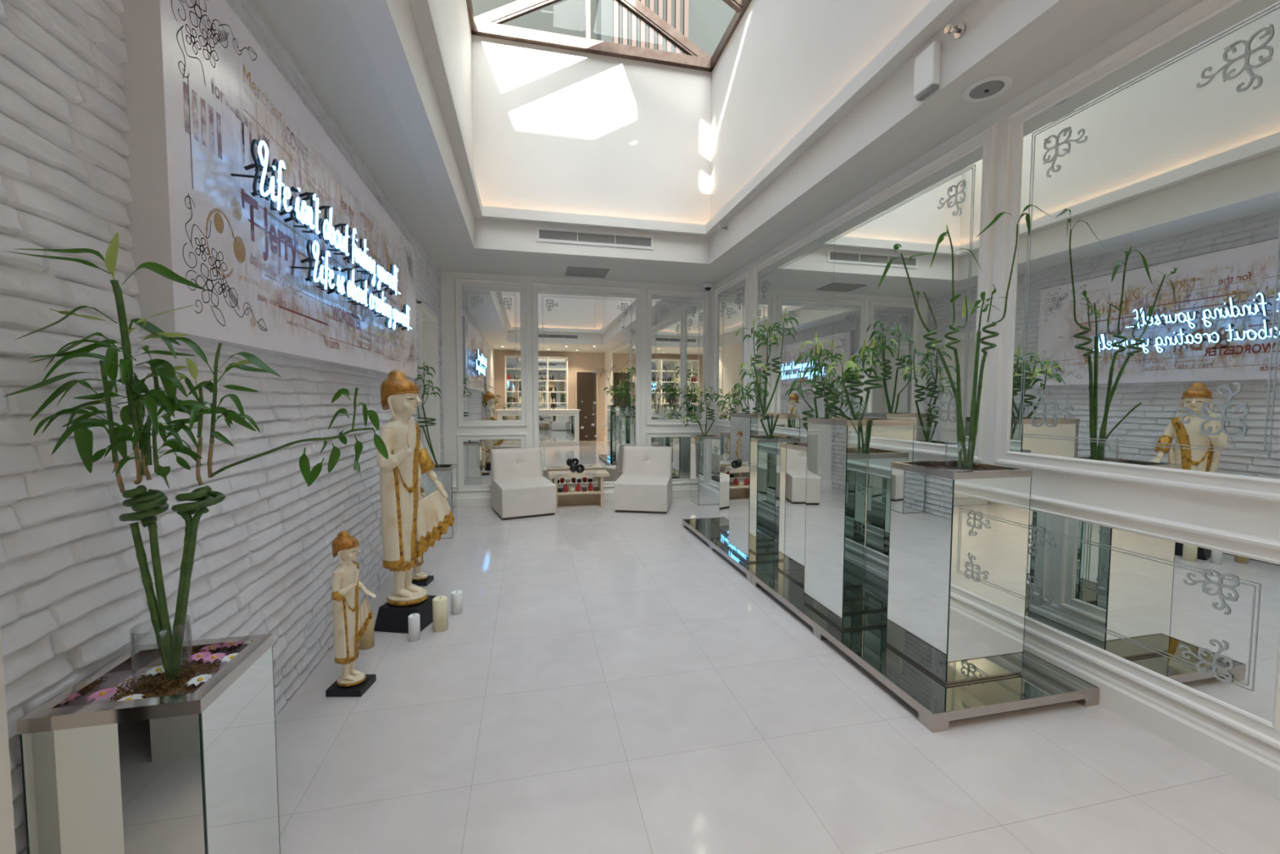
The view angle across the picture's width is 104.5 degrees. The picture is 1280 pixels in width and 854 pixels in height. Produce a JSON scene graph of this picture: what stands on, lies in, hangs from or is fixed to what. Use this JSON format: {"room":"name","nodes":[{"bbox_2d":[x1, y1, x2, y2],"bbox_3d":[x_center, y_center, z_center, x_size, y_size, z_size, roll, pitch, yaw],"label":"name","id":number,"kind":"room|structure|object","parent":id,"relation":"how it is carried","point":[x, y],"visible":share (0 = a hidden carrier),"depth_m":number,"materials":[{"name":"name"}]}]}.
{"room":"spa lobby","nodes":[
{"label":"spa lobby","id":0,"kind":"room"},
{"bbox_2d":[0,620,16,853],"bbox_3d":[-1.475,-0.186,1.250,0.370,2.830,9.600,-1,3,-13],"label":"wall","id":1,"kind":"structure","parent":0,"point":[7,840],"depth_m":0.94,"materials":[{"name":"paint"}]},
{"bbox_2d":[0,0,443,853],"bbox_3d":[-1.828,-0.304,3.432,0.044,2.830,5.120,-1,3,-13],"label":"brick wall","id":2,"kind":"structure","parent":0,"point":[73,593],"depth_m":1.24,"materials":[{"name":"brick"}]},
{"bbox_2d":[116,0,417,378],"bbox_3d":[-1.646,-0.887,2.780,0.103,1.095,3.010,-1,3,-13],"label":"board","id":3,"kind":"object","parent":2,"relation":"attached to","point":[199,87],"visible":0.89,"depth_m":1.63,"materials":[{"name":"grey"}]},
{"bbox_2d":[171,0,257,85],"bbox_3d":[-1.324,-1.165,1.567,0.001,0.353,0.448,-1,3,-13],"label":"print","id":4,"kind":"object","parent":3,"relation":"attached to","point":[195,3],"depth_m":1.48},
{"bbox_2d":[182,193,266,331],"bbox_3d":[-1.326,-0.499,1.602,0.001,0.353,0.448,-1,3,-13],"label":"print","id":5,"kind":"object","parent":3,"relation":"attached to","point":[213,286],"depth_m":1.51},
{"bbox_2d":[231,138,400,295],"bbox_3d":[-1.480,-0.901,2.487,0.095,0.248,1.808,-1,3,-13],"label":"sign","id":6,"kind":"object","parent":3,"relation":"attached to","point":[302,213],"visible":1,"depth_m":2.05,"materials":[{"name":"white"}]},
{"bbox_2d":[290,239,412,330],"bbox_3d":[-1.559,-0.727,2.848,0.095,0.233,1.728,-1,3,-13],"label":"sign","id":7,"kind":"object","parent":3,"relation":"attached to","point":[376,304],"visible":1,"depth_m":2.46,"materials":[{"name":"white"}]},
{"bbox_2d":[400,236,413,288],"bbox_3d":[-1.865,-1.296,3.978,0.001,0.353,0.448,-1,3,-13],"label":"print","id":8,"kind":"object","parent":3,"relation":"attached to","point":[408,257],"depth_m":4.04},
{"bbox_2d":[403,333,415,371],"bbox_3d":[-1.867,-0.629,4.014,0.001,0.353,0.448,-1,3,-13],"label":"print","id":9,"kind":"object","parent":3,"relation":"attached to","point":[414,333],"depth_m":4.07},
{"bbox_2d":[416,300,440,464],"bbox_3d":[-2.331,-0.104,5.183,0.298,2.242,0.880,-1,3,-13],"label":"wall mirror","id":10,"kind":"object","parent":2,"relation":"attached to","point":[428,346],"depth_m":5.52,"materials":[{"name":"paint"}]},
{"bbox_2d":[438,275,444,464],"bbox_3d":[-2.380,-0.414,5.937,0.027,2.766,0.044,-1,3,-13],"label":"trim","id":11,"kind":"structure","parent":2,"relation":"attached to","point":[439,276],"depth_m":5.91,"materials":[{"name":"paint"}]},
{"bbox_2d":[438,271,711,493],"bbox_3d":[-1.032,-0.458,6.363,4.035,2.830,0.200,-1,3,-13],"label":"wall","id":12,"kind":"structure","parent":0,"point":[447,295],"depth_m":6.10,"materials":[{"name":"paint"}]},
{"bbox_2d":[454,278,527,426],"bbox_3d":[-1.806,-0.892,6.050,0.833,1.783,0.026,-1,3,-13],"label":"wall mirror","id":13,"kind":"object","parent":12,"relation":"attached to","point":[491,345],"visible":1,"depth_m":6.05,"materials":[{"name":"paint"}]},
{"bbox_2d":[456,432,527,492],"bbox_3d":[-1.820,0.436,6.119,0.833,0.713,0.026,-1,3,-13],"label":"wall mirror","id":14,"kind":"object","parent":12,"relation":"attached to","point":[473,450],"visible":0.63,"depth_m":6.09,"materials":[{"name":"paint"}]},
{"bbox_2d":[463,439,520,485],"bbox_3d":[-1.821,0.436,6.126,0.685,0.565,0.001,-1,3,-13],"label":"mirror glass","id":15,"kind":"object","parent":14,"relation":"attached to","point":[477,453],"depth_m":6.09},
{"bbox_2d":[456,484,690,506],"bbox_3d":[-0.718,0.877,6.390,3.435,0.162,0.026,-1,3,-13],"label":"baseboard","id":16,"kind":"structure","parent":12,"relation":"attached to","point":[472,499],"depth_m":6.12,"materials":[{"name":"paint"}]},
{"bbox_2d":[531,282,641,488],"bbox_3d":[-0.661,-0.500,6.328,1.393,2.588,0.026,-1,3,-13],"label":"wall mirror","id":17,"kind":"object","parent":12,"relation":"attached to","point":[578,330],"visible":0.98,"depth_m":6.32,"materials":[{"name":"paint"}]},
{"bbox_2d":[645,431,707,484],"bbox_3d":[0.495,0.415,6.637,0.858,0.713,0.026,-1,3,-13],"label":"wall mirror","id":18,"kind":"object","parent":12,"relation":"attached to","point":[680,441],"visible":0.4,"depth_m":6.65,"materials":[{"name":"paint"}]},
{"bbox_2d":[651,436,690,479],"bbox_3d":[0.494,0.415,6.644,0.710,0.565,0.001,-1,3,-13],"label":"mirror glass","id":19,"kind":"object","parent":18,"relation":"attached to","point":[681,453],"depth_m":6.65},
{"bbox_2d":[645,288,708,425],"bbox_3d":[0.499,-0.913,6.566,0.858,1.783,0.026,-1,3,-13],"label":"wall mirror","id":20,"kind":"object","parent":12,"relation":"attached to","point":[677,321],"visible":1,"depth_m":6.57,"materials":[{"name":"paint"}]},
{"bbox_2d":[252,0,1171,285],"bbox_3d":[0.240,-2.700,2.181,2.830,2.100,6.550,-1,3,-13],"label":"ceiling","id":21,"kind":"structure","parent":0,"point":[546,128],"depth_m":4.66,"materials":[{"name":"paint"}]},
{"bbox_2d":[564,266,609,277],"bbox_3d":[-0.634,-1.843,5.916,0.490,0.014,0.400,-1,3,-13],"label":"ceiling vent","id":22,"kind":"object","parent":21,"relation":"in","point":[571,271],"visible":1,"depth_m":5.88,"materials":[{"name":"grey plastic"}]},
{"bbox_2d":[536,226,653,249],"bbox_3d":[-0.461,-2.000,5.251,1.246,0.146,0.015,-1,3,-13],"label":"air vent","id":23,"kind":"object","parent":21,"relation":"in","point":[543,233],"visible":1,"depth_m":5.25,"materials":[{"name":"white plastic"}]},
{"bbox_2d":[466,0,751,71],"bbox_3d":[0.244,-4.121,2.105,2.710,0.813,6.430,-1,3,-13],"label":"skylight","id":24,"kind":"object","parent":21,"relation":"in","point":[488,24],"depth_m":5.08,"materials":[{"name":"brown metal"}]},
{"bbox_2d":[408,0,972,236],"bbox_3d":[0.238,-1.996,2.219,2.510,0.100,6.230,-1,3,-13],"label":"trim","id":25,"kind":"structure","parent":21,"relation":"attached to","point":[936,14],"depth_m":3.27,"materials":[{"name":"paint"}]},
{"bbox_2d":[702,282,712,290],"bbox_3d":[0.888,-1.830,6.484,0.128,0.092,0.128,-1,3,-13],"label":"security camera","id":26,"kind":"object","parent":21,"relation":"attached to","point":[707,286],"visible":1,"depth_m":6.44,"materials":[{"name":"white plastic"}]},
{"bbox_2d":[719,225,728,231],"bbox_3d":[0.848,-2.030,5.058,0.078,0.055,0.056,-1,3,-13],"label":"sprinkler","id":27,"kind":"object","parent":21,"relation":"attached to","point":[726,227],"visible":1,"depth_m":5.05,"materials":[{"name":"silver metal"}]},
{"bbox_2d":[913,40,941,101],"bbox_3d":[1.442,-1.784,2.490,0.045,0.215,0.130,-1,3,-13],"label":"box","id":28,"kind":"object","parent":21,"relation":"attached to","point":[927,63],"visible":1,"depth_m":2.46,"materials":[{"name":"white plastic"}]},
{"bbox_2d":[943,23,965,39],"bbox_3d":[1.465,-1.852,2.312,0.078,0.055,0.056,-1,3,-13],"label":"sprinkler","id":29,"kind":"object","parent":21,"relation":"attached to","point":[959,30],"visible":1,"depth_m":2.31,"materials":[{"name":"silver metal"}]},
{"bbox_2d":[960,74,1013,102],"bbox_3d":[1.696,-1.648,2.426,0.210,0.018,0.210,-1,3,-13],"label":"ceiling speaker","id":30,"kind":"object","parent":21,"relation":"attached to","point":[988,87],"visible":1,"depth_m":2.41,"materials":[{"name":"white plastic"}]},
{"bbox_2d":[968,80,1004,98],"bbox_3d":[1.696,-1.650,2.426,0.172,0.006,0.172,-1,3,-13],"label":"grille","id":31,"kind":"object","parent":30,"relation":"attached to","point":[980,89],"depth_m":2.42,"materials":[{"name":"grey plastic"}]},
{"bbox_2d":[275,497,1279,853],"bbox_3d":[-0.438,1.277,1.562,5.605,0.120,10.000,-1,3,-13],"label":"floor","id":32,"kind":"structure","parent":0,"point":[606,680],"depth_m":1.90,"materials":[{"name":"tile"}]},
{"bbox_2d":[16,633,280,853],"bbox_3d":[-1.124,0.904,1.190,0.314,0.660,0.309,-1,3,-13],"label":"planter","id":33,"kind":"object","parent":32,"relation":"on","point":[196,772],"visible":0.96,"depth_m":1.05,"materials":[{"name":"metal"}]},
{"bbox_2d":[117,693,144,701],"bbox_3d":[-1.119,0.599,1.085,0.052,0.011,0.051,-1,3,-13],"label":"flower","id":34,"kind":"object","parent":33,"relation":"on","point":[135,696],"visible":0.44,"depth_m":1.09,"materials":[{"name":"white plant"}]},
{"bbox_2d":[143,665,164,675],"bbox_3d":[-1.171,0.592,1.206,0.051,0.011,0.052,-1,3,-13],"label":"flower","id":35,"kind":"object","parent":33,"relation":"on","point":[153,671],"visible":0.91,"depth_m":1.20,"materials":[{"name":"white plant"}]},
{"bbox_2d":[89,660,227,704],"bbox_3d":[-1.123,0.627,1.175,0.256,0.015,0.251,-1,3,-13],"label":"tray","id":36,"kind":"object","parent":33,"relation":"on","point":[144,666],"depth_m":1.22,"materials":[{"name":"silver metal"}]},
{"bbox_2d":[129,614,193,693],"bbox_3d":[-1.129,0.540,1.172,0.104,0.155,0.104,-1,3,-13],"label":"glass vase","id":37,"kind":"object","parent":33,"relation":"on","point":[132,635],"visible":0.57,"depth_m":1.15,"materials":[{"name":"clear glass"}]},
{"bbox_2d":[110,658,222,702],"bbox_3d":[-1.119,0.600,1.178,0.199,0.032,0.232,-2,4,-40],"label":"moss","id":38,"kind":"object","parent":33,"relation":"on","point":[152,683],"visible":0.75,"depth_m":1.16,"materials":[{"name":"plant"}]},
{"bbox_2d":[87,688,118,701],"bbox_3d":[-1.200,0.597,1.108,0.051,0.011,0.051,-1,3,-13],"label":"flower","id":39,"kind":"object","parent":38,"relation":"on","point":[105,693],"visible":1,"depth_m":1.11,"materials":[{"name":"pink plant"}]},
{"bbox_2d":[2,231,388,688],"bbox_3d":[-0.959,0.093,1.176,0.658,1.064,0.320,-1,3,-13],"label":"bamboo","id":40,"kind":"object","parent":38,"relation":"in","point":[146,504],"visible":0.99,"depth_m":1.14,"materials":[{"name":"green plant"}]},
{"bbox_2d":[186,674,212,685],"bbox_3d":[-1.034,0.595,1.166,0.051,0.011,0.051,-1,3,-13],"label":"flower","id":41,"kind":"object","parent":33,"relation":"on","point":[197,680],"visible":0.98,"depth_m":1.16,"materials":[{"name":"white plant"}]},
{"bbox_2d":[186,651,211,662],"bbox_3d":[-1.130,0.589,1.272,0.051,0.011,0.051,-1,3,-13],"label":"flower","id":42,"kind":"object","parent":33,"relation":"on","point":[197,656],"visible":0.99,"depth_m":1.27,"materials":[{"name":"pink plant"}]},
{"bbox_2d":[201,653,226,662],"bbox_3d":[-1.088,0.589,1.266,0.052,0.011,0.050,-1,3,-13],"label":"flower","id":43,"kind":"object","parent":33,"relation":"on","point":[216,655],"visible":1,"depth_m":1.26,"materials":[{"name":"pink plant"}]},
{"bbox_2d":[220,653,238,662],"bbox_3d":[-1.042,0.589,1.266,0.051,0.011,0.052,-1,3,-13],"label":"flower","id":44,"kind":"object","parent":33,"relation":"on","point":[230,656],"visible":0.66,"depth_m":1.26,"materials":[{"name":"white plant"}]},
{"bbox_2d":[325,530,376,697],"bbox_3d":[-1.283,0.824,2.213,0.183,0.715,0.190,0,3,-1],"label":"statue","id":45,"kind":"object","parent":32,"relation":"on","point":[350,621],"visible":1,"depth_m":2.18,"materials":[{"name":"beige ceramic"}]},
{"bbox_2d":[358,614,374,649],"bbox_3d":[-1.440,1.073,2.608,0.072,0.169,0.072,-1,3,-13],"label":"pillar candle","id":46,"kind":"object","parent":32,"relation":"on","point":[366,642],"visible":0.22,"depth_m":2.58,"materials":[{"name":"beige wax"}]},
{"bbox_2d":[373,369,454,633],"bbox_3d":[-1.336,0.405,2.893,0.304,1.470,0.445,1,3,16],"label":"statue","id":47,"kind":"object","parent":32,"relation":"on","point":[410,526],"visible":0.98,"depth_m":2.80,"materials":[{"name":"white ceramic"}]},
{"bbox_2d":[408,613,420,642],"bbox_3d":[-1.224,1.082,2.688,0.058,0.144,0.058,-1,3,-13],"label":"pillar candle","id":48,"kind":"object","parent":32,"relation":"on","point":[414,623],"visible":1,"depth_m":2.67,"materials":[{"name":"white wax"}]},
{"bbox_2d":[412,486,433,586],"bbox_3d":[-1.552,0.754,3.504,0.183,0.715,0.190,0,3,-1],"label":"statue","id":49,"kind":"object","parent":32,"relation":"on","point":[420,578],"visible":0.21,"depth_m":3.49,"materials":[{"name":"beige paint"}]},
{"bbox_2d":[420,463,457,538],"bbox_3d":[-1.923,0.708,4.738,0.289,0.670,0.284,-1,3,-13],"label":"planter","id":50,"kind":"object","parent":32,"relation":"on","point":[446,473],"visible":0.48,"depth_m":4.62,"materials":[{"name":"metal"}]},
{"bbox_2d":[414,360,441,467],"bbox_3d":[-2.023,-0.101,4.669,0.297,1.044,0.236,-2,4,-32],"label":"bamboo","id":51,"kind":"object","parent":50,"relation":"on","point":[424,421],"visible":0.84,"depth_m":4.68,"materials":[{"name":"green plant"}]},
{"bbox_2d":[432,595,448,632],"bbox_3d":[-1.132,1.054,2.810,0.080,0.189,0.080,-1,3,-13],"label":"pillar candle","id":52,"kind":"object","parent":32,"relation":"on","point":[440,606],"visible":1,"depth_m":2.78,"materials":[{"name":"beige wax"}]},
{"bbox_2d":[450,590,462,614],"bbox_3d":[-1.119,1.067,3.029,0.068,0.139,0.068,-1,3,-13],"label":"pillar candle","id":53,"kind":"object","parent":32,"relation":"on","point":[456,596],"visible":1,"depth_m":3.00,"materials":[{"name":"white wax"}]},
{"bbox_2d":[490,447,555,519],"bbox_3d":[-1.374,0.631,5.774,0.600,0.715,0.697,-1,3,-27],"label":"slipper chair","id":54,"kind":"object","parent":32,"relation":"on","point":[520,489],"visible":1,"depth_m":5.62,"materials":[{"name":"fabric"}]},
{"bbox_2d":[548,470,609,509],"bbox_3d":[-0.756,0.765,6.107,0.720,0.415,0.310,-1,3,-13],"label":"coffee table","id":55,"kind":"object","parent":32,"relation":"on","point":[575,497],"visible":0.94,"depth_m":6.08,"materials":[{"name":"beige wood"}]},
{"bbox_2d":[551,471,568,475],"bbox_3d":[-0.963,0.561,5.972,0.130,0.006,0.190,-2,4,-30],"label":"magazine","id":56,"kind":"object","parent":55,"relation":"on","point":[557,473],"visible":1,"depth_m":5.93,"materials":[{"name":"white paper"}]},
{"bbox_2d":[557,487,563,492],"bbox_3d":[-0.968,0.763,6.002,0.068,0.050,0.067,-1,3,-13],"label":"pot","id":57,"kind":"object","parent":55,"relation":"on","point":[559,489],"visible":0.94,"depth_m":5.98,"materials":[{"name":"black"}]},
{"bbox_2d":[563,483,568,492],"bbox_3d":[-0.900,0.737,6.016,0.062,0.100,0.061,-1,3,-13],"label":"pot","id":58,"kind":"object","parent":55,"relation":"on","point":[566,486],"visible":1,"depth_m":6.00,"materials":[{"name":"red ceramic"}]},
{"bbox_2d":[568,487,574,492],"bbox_3d":[-0.827,0.762,6.034,0.068,0.050,0.067,-1,3,-13],"label":"pot","id":59,"kind":"object","parent":55,"relation":"on","point":[571,489],"visible":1,"depth_m":6.01,"materials":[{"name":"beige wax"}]},
{"bbox_2d":[569,463,584,473],"bbox_3d":[-0.772,0.504,6.043,0.180,0.114,0.084,2,3,25],"label":"ornament","id":60,"kind":"object","parent":55,"relation":"on","point":[573,467],"visible":1,"depth_m":6.03,"materials":[{"name":"black"}]},
{"bbox_2d":[575,483,580,491],"bbox_3d":[-0.753,0.736,6.049,0.062,0.100,0.061,-1,3,-13],"label":"pot","id":61,"kind":"object","parent":55,"relation":"on","point":[578,486],"visible":1,"depth_m":6.03,"materials":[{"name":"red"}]},
{"bbox_2d":[557,488,600,495],"bbox_3d":[-0.762,0.795,6.112,0.520,0.025,0.260,-1,3,-13],"label":"shelf","id":62,"kind":"object","parent":55,"relation":"attached to","point":[593,491],"depth_m":6.01,"materials":[{"name":"beige wood"}]},
{"bbox_2d":[581,486,586,491],"bbox_3d":[-0.680,0.760,6.067,0.068,0.050,0.067,-1,3,-13],"label":"pot","id":63,"kind":"object","parent":55,"relation":"on","point":[584,488],"visible":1,"depth_m":6.04,"materials":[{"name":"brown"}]},
{"bbox_2d":[587,482,592,491],"bbox_3d":[-0.607,0.735,6.082,0.062,0.100,0.061,-1,3,-13],"label":"pot","id":64,"kind":"object","parent":55,"relation":"on","point":[590,486],"visible":1,"depth_m":6.06,"materials":[{"name":"red ceramic"}]},
{"bbox_2d":[584,471,598,474],"bbox_3d":[-0.592,0.558,6.055,0.140,0.006,0.180,0,3,2],"label":"magazine","id":65,"kind":"object","parent":55,"relation":"on","point":[587,472],"visible":1,"depth_m":6.00,"materials":[{"name":"white paper"}]},
{"bbox_2d":[593,486,599,491],"bbox_3d":[-0.539,0.759,6.098,0.068,0.050,0.067,-1,3,-13],"label":"pot","id":66,"kind":"object","parent":55,"relation":"on","point":[595,488],"visible":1,"depth_m":6.07,"materials":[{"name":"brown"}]},
{"bbox_2d":[613,445,672,514],"bbox_3d":[0.056,0.621,6.045,0.620,0.715,0.697,1,3,8],"label":"slipper chair","id":67,"kind":"object","parent":32,"relation":"on","point":[644,486],"visible":1,"depth_m":5.85,"materials":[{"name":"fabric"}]},
{"bbox_2d":[689,435,719,505],"bbox_3d":[0.848,0.539,6.316,0.329,0.855,0.324,-1,3,-13],"label":"planter","id":68,"kind":"object","parent":32,"relation":"on","point":[704,489],"visible":0.83,"depth_m":6.16,"materials":[{"name":"metal"}]},
{"bbox_2d":[680,382,719,436],"bbox_3d":[0.761,-0.204,6.253,0.531,0.721,0.284,-1,3,-13],"label":"bamboo","id":69,"kind":"object","parent":68,"relation":"on","point":[711,412],"visible":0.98,"depth_m":6.26,"materials":[{"name":"green plant"}]},
{"bbox_2d":[682,517,779,582],"bbox_3d":[1.024,1.031,4.419,0.842,0.076,1.630,-1,3,-13],"label":"platform","id":70,"kind":"object","parent":32,"relation":"on","point":[708,529],"visible":0.38,"depth_m":4.29,"materials":[{"name":"silver metal"}]},
{"bbox_2d":[719,432,729,534],"bbox_3d":[1.000,0.522,4.573,0.414,0.924,0.384,-1,3,-13],"label":"planter","id":71,"kind":"object","parent":70,"relation":"on","point":[724,437],"visible":0.22,"depth_m":4.60,"materials":[{"name":"metal"}]},
{"bbox_2d":[714,376,771,413],"bbox_3d":[0.955,-0.182,4.500,0.554,0.576,0.314,-1,3,-13],"label":"bamboo","id":72,"kind":"object","parent":71,"relation":"on","point":[742,388],"visible":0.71,"depth_m":4.50,"materials":[{"name":"green plant"}]},
{"bbox_2d":[728,413,800,562],"bbox_3d":[0.980,0.455,3.949,0.414,1.124,0.384,-1,3,-13],"label":"planter","id":73,"kind":"object","parent":70,"relation":"on","point":[755,438],"visible":0.88,"depth_m":3.76,"materials":[{"name":"metal"}]},
{"bbox_2d":[735,311,799,413],"bbox_3d":[0.989,-0.484,3.899,0.502,0.839,0.348,-1,3,-13],"label":"bamboo","id":74,"kind":"object","parent":73,"relation":"on","point":[764,410],"visible":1,"depth_m":3.90,"materials":[{"name":"green plant"}]},
{"bbox_2d":[751,570,1099,733],"bbox_3d":[1.381,1.117,2.828,0.842,0.076,1.630,-1,3,-13],"label":"platform","id":75,"kind":"object","parent":32,"relation":"on","point":[1041,682],"visible":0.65,"depth_m":2.18,"materials":[{"name":"silver metal"}]},
{"bbox_2d":[777,442,807,586],"bbox_3d":[1.248,0.583,3.442,0.414,0.924,0.384,-1,3,-13],"label":"planter","id":76,"kind":"object","parent":75,"relation":"on","point":[793,468],"visible":0.29,"depth_m":3.40,"materials":[{"name":"metal"}]},
{"bbox_2d":[785,331,846,431],"bbox_3d":[1.207,-0.244,3.431,0.411,0.815,0.334,-3,4,-44],"label":"bamboo","id":77,"kind":"object","parent":76,"relation":"on","point":[815,376],"visible":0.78,"depth_m":3.40,"materials":[{"name":"green plant"}]},
{"bbox_2d":[804,417,915,629],"bbox_3d":[1.242,0.514,2.852,0.414,1.124,0.384,-1,3,-13],"label":"planter","id":78,"kind":"object","parent":75,"relation":"on","point":[849,469],"visible":0.87,"depth_m":2.67,"materials":[{"name":"metal"}]},
{"bbox_2d":[794,336,893,420],"bbox_3d":[1.188,-0.261,2.817,0.555,0.517,0.349,-1,3,-13],"label":"bamboo","id":79,"kind":"object","parent":78,"relation":"in","point":[846,379],"visible":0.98,"depth_m":2.82,"materials":[{"name":"green plant"}]},
{"bbox_2d":[885,459,1032,684],"bbox_3d":[1.484,0.642,2.344,0.414,0.924,0.374,-1,3,-13],"label":"planter","id":80,"kind":"object","parent":75,"relation":"on","point":[957,561],"visible":0.91,"depth_m":2.18,"materials":[{"name":"metal"}]},
{"bbox_2d":[947,469,968,471],"bbox_3d":[1.486,0.233,2.322,0.372,0.015,0.332,-1,3,-13],"label":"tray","id":81,"kind":"object","parent":80,"relation":"on","point":[953,470],"depth_m":2.47,"materials":[{"name":"silver metal"}]},
{"bbox_2d":[944,440,972,468],"bbox_3d":[1.486,0.144,2.317,0.104,0.160,0.104,-1,3,-13],"label":"glass vase","id":82,"kind":"object","parent":80,"relation":"on","point":[945,440],"visible":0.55,"depth_m":2.29,"materials":[{"name":"clear glass"}]},
{"bbox_2d":[877,204,1049,468],"bbox_3d":[1.488,-0.418,2.268,0.883,1.236,0.119,-1,3,-16],"label":"bamboo","id":83,"kind":"object","parent":80,"relation":"in","point":[975,402],"visible":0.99,"depth_m":2.30,"materials":[{"name":"green plant"}]},
{"bbox_2d":[710,0,1279,541],"bbox_3d":[2.106,-0.219,2.051,0.200,2.830,10.000,-1,3,-13],"label":"wall","id":84,"kind":"structure","parent":0,"point":[1245,516],"depth_m":2.26,"materials":[{"name":"paint"}]},
{"bbox_2d":[713,269,749,427],"bbox_3d":[1.090,-0.883,6.042,0.026,1.783,0.998,-1,3,-13],"label":"wall mirror","id":85,"kind":"object","parent":84,"relation":"attached to","point":[731,298],"visible":0.74,"depth_m":6.03,"materials":[{"name":"paint"}]},
{"bbox_2d":[751,122,998,462],"bbox_3d":[1.543,-0.774,4.025,0.026,1.783,2.858,-1,3,-13],"label":"wall mirror","id":86,"kind":"object","parent":84,"relation":"attached to","point":[956,189],"visible":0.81,"depth_m":3.26,"materials":[{"name":"silver glass"}]},
{"bbox_2d":[755,228,835,429],"bbox_3d":[1.404,-0.809,4.675,0.001,1.635,1.379,-1,3,-13],"label":"mirror glass","id":87,"kind":"object","parent":86,"relation":"attached to","point":[802,289],"depth_m":4.52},
{"bbox_2d":[831,145,982,446],"bbox_3d":[1.701,-0.738,3.353,0.001,1.635,1.329,-1,3,-13],"label":"mirror glass","id":88,"kind":"object","parent":86,"relation":"attached to","point":[916,379],"depth_m":3.16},
{"bbox_2d":[994,0,1279,502],"bbox_3d":[1.992,-0.666,2.025,0.026,1.783,1.113,-1,3,-13],"label":"wall mirror","id":89,"kind":"object","parent":84,"relation":"attached to","point":[1140,328],"visible":1,"depth_m":1.94,"materials":[{"name":"paint"}]},
{"bbox_2d":[1023,631,1279,801],"bbox_3d":[1.992,1.114,2.098,0.026,0.162,9.600,-1,3,-13],"label":"baseboard","id":90,"kind":"structure","parent":84,"relation":"attached to","point":[1245,757],"depth_m":1.87,"materials":[{"name":"paint"}]},
{"bbox_2d":[1024,494,1279,749],"bbox_3d":[1.988,0.692,2.097,0.026,0.683,1.113,-1,3,-13],"label":"wall mirror","id":91,"kind":"object","parent":84,"relation":"attached to","point":[1188,614],"visible":0.9,"depth_m":1.91,"materials":[{"name":"paint"}]},
{"label":"outside","id":92,"kind":"structure","parent":0,"visible":0},
{"bbox_2d":[471,0,596,39],"bbox_3d":[-4.733,-9.361,10.003,7.300,13.800,3.450,-1,3,-13],"label":"building","id":93,"kind":"structure","parent":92,"point":[567,17],"depth_m":9.10,"materials":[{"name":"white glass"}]},
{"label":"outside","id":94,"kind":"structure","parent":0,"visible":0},
{"bbox_2d":[596,0,735,56],"bbox_3d":[2.658,-8.411,11.359,7.700,11.800,4.140,-1,3,-13],"label":"building","id":95,"kind":"structure","parent":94,"point":[704,23],"depth_m":8.89,"materials":[{"name":"grey"}]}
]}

